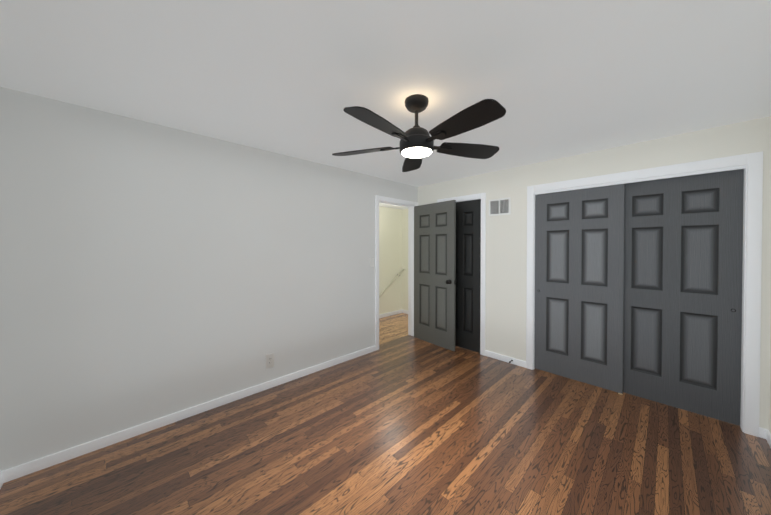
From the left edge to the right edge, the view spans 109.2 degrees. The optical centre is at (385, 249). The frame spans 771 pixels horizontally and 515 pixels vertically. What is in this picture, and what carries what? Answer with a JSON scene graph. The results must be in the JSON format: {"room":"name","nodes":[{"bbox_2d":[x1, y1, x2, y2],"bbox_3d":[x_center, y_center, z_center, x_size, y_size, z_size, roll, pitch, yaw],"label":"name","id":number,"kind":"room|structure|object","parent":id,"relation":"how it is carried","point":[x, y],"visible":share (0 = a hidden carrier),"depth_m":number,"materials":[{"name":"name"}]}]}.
{"room":"empty bedroom","nodes":[
{"label":"empty bedroom","id":0,"kind":"room"},
{"bbox_2d":[0,87,417,471],"bbox_3d":[-0.938,0.200,3.042,4.175,2.370,0.120,-1,1,-44],"label":"wall","id":1,"kind":"structure","parent":0,"point":[150,271],"depth_m":2.12,"materials":[{"name":"grey paint"}]},
{"bbox_2d":[0,470,5,488],"bbox_3d":[-1.161,1.374,0.472,0.014,0.074,3.270,-1,1,-44],"label":"baseboard","id":2,"kind":"structure","parent":1,"relation":"attached to","point":[3,473],"depth_m":1.63,"materials":[{"name":"white wood"}]},
{"bbox_2d":[6,345,375,481],"bbox_3d":[-1.209,1.351,2.697,2.989,0.074,0.014,-1,1,-44],"label":"baseboard","id":3,"kind":"structure","parent":1,"relation":"attached to","point":[18,471],"depth_m":2.13,"materials":[{"name":"white wood"}]},
{"bbox_2d":[266,353,273,368],"bbox_3d":[-1.159,1.113,2.748,0.082,0.140,0.007,-1,1,-44],"label":"electrical outlet plate","id":4,"kind":"object","parent":1,"relation":"attached to","point":[270,360],"visible":1,"depth_m":2.75,"materials":[{"name":"white plastic"}]},
{"bbox_2d":[370,258,373,266],"bbox_3d":[-0.179,0.171,3.687,0.074,0.120,0.014,-1,1,-44],"label":"switch plate","id":5,"kind":"object","parent":1,"relation":"attached to","point":[371,262],"visible":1,"depth_m":3.68,"materials":[{"name":"white plastic"}]},
{"bbox_2d":[375,195,417,350],"bbox_3d":[0.141,0.313,4.093,0.907,2.121,0.152,-1,1,-44],"label":"door frame","id":6,"kind":"structure","parent":1,"relation":"attached to","point":[378,199],"depth_m":4.20,"materials":[{"name":"white wood"}]},
{"bbox_2d":[414,200,455,350],"bbox_3d":[0.691,0.347,3.985,0.177,2.036,0.776,0,1,-39],"label":"entry door","id":7,"kind":"structure","parent":1,"relation":"in","point":[434,266],"depth_m":3.93,"materials":[{"name":"grey wood"}]},
{"bbox_2d":[0,313,770,514],"bbox_3d":[0.178,1.419,2.588,5.125,0.060,4.745,-1,1,-44],"label":"floor","id":8,"kind":"structure","parent":0,"point":[408,425],"depth_m":1.87,"materials":[{"name":"brown wood"}]},
{"bbox_2d":[0,0,770,186],"bbox_3d":[0.521,-1.025,2.060,4.915,0.100,3.545,-1,1,-44],"label":"ceiling","id":9,"kind":"structure","parent":0,"point":[557,79],"depth_m":1.46,"materials":[{"name":"paint"}]},
{"bbox_2d":[332,94,505,171],"bbox_3d":[0.199,-0.796,1.756,1.157,0.351,1.163,-1,1,-44],"label":"ceiling fan","id":10,"kind":"object","parent":9,"relation":"hanging from","point":[416,143],"visible":1,"depth_m":1.68,"materials":[{"name":"black metal"}]},
{"bbox_2d":[379,206,401,314],"bbox_3d":[-0.634,0.255,5.013,2.890,2.220,0.120,-1,1,-44],"label":"wall","id":11,"kind":"structure","parent":0,"point":[393,242],"depth_m":5.64,"materials":[{"name":"beige paint"}]},
{"bbox_2d":[379,309,401,317],"bbox_3d":[-0.586,1.328,4.976,2.650,0.074,0.014,-1,1,-44],"label":"baseboard","id":12,"kind":"structure","parent":11,"relation":"attached to","point":[398,311],"depth_m":5.64,"materials":[{"name":"white wood"}]},
{"bbox_2d":[379,269,403,297],"bbox_3d":[-0.051,0.838,5.445,1.204,0.860,0.083,-1,1,-44],"label":"handrail","id":13,"kind":"object","parent":11,"relation":"attached to","point":[390,284],"visible":0.6,"depth_m":5.56,"materials":[{"name":"beige paint"}]},
{"bbox_2d":[379,203,407,208],"bbox_3d":[-0.257,-0.901,4.614,2.890,0.100,1.200,-1,1,-44],"label":"ceiling","id":14,"kind":"structure","parent":0,"point":[390,206],"depth_m":5.44,"materials":[{"name":"paint"}]},
{"bbox_2d":[402,209,407,309],"bbox_3d":[0.777,0.249,5.549,0.120,2.220,1.080,-1,1,-44],"label":"wall","id":15,"kind":"structure","parent":0,"point":[404,211],"depth_m":5.83,"materials":[{"name":"beige paint"}]},
{"bbox_2d":[418,116,770,429],"bbox_3d":[1.751,0.198,3.186,0.120,2.370,3.425,-1,1,-44],"label":"wall","id":16,"kind":"structure","parent":0,"point":[506,277],"depth_m":3.06,"materials":[{"name":"paint"}]},
{"bbox_2d":[437,193,485,355],"bbox_3d":[1.079,0.316,3.866,0.136,2.121,0.752,-1,1,-44],"label":"door frame","id":17,"kind":"structure","parent":16,"relation":"attached to","point":[482,196],"depth_m":3.57,"materials":[{"name":"white wood"}]},
{"bbox_2d":[455,199,480,352],"bbox_3d":[1.035,0.348,3.817,0.106,2.036,0.616,-1,1,-44],"label":"door","id":18,"kind":"structure","parent":16,"relation":"in","point":[468,274],"depth_m":3.75,"materials":[{"name":"black wood"}]},
{"bbox_2d":[489,197,510,215],"bbox_3d":[1.424,-0.535,3.423,0.006,0.208,0.274,-1,1,-44],"label":"air vent","id":19,"kind":"object","parent":16,"relation":"in","point":[501,206],"visible":1,"depth_m":3.42,"materials":[{"name":"white metal"}]},
{"bbox_2d":[485,350,525,367],"bbox_3d":[1.474,1.344,3.385,0.014,0.074,0.502,-1,1,-44],"label":"baseboard","id":20,"kind":"structure","parent":16,"relation":"attached to","point":[504,358],"depth_m":3.37,"materials":[{"name":"white wood"}]},
{"bbox_2d":[534,184,624,393],"bbox_3d":[2.007,0.357,2.896,0.037,2.034,0.775,-1,1,-44],"label":"sliding closet door","id":21,"kind":"structure","parent":16,"relation":"in","point":[579,281],"depth_m":2.85,"materials":[{"name":"black wood"}]},
{"bbox_2d":[526,151,762,436],"bbox_3d":[2.258,0.329,2.654,0.136,2.120,1.627,-1,1,-44],"label":"door frame","id":22,"kind":"structure","parent":16,"relation":"attached to","point":[751,164],"depth_m":2.09,"materials":[{"name":"white wood"}]},
{"bbox_2d":[623,169,743,425],"bbox_3d":[2.528,0.362,2.421,0.037,2.034,0.763,-1,1,-44],"label":"sliding closet door","id":23,"kind":"structure","parent":16,"relation":"in","point":[683,258],"depth_m":2.35,"materials":[{"name":"black wood"}]},
{"bbox_2d":[769,307,770,432],"bbox_3d":[1.407,0.226,0.546,4.055,2.370,0.120,-1,1,-44],"label":"wall","id":24,"kind":"structure","parent":0,"point":[770,380],"depth_m":2.00,"materials":[{"name":"paint"}]},
{"bbox_2d":[759,427,770,447],"bbox_3d":[1.396,1.372,0.655,3.935,0.074,0.035,-1,1,-44],"label":"baseboard","id":25,"kind":"structure","parent":24,"relation":"attached to","point":[764,433],"depth_m":2.02,"materials":[{"name":"white wood"}]}
]}

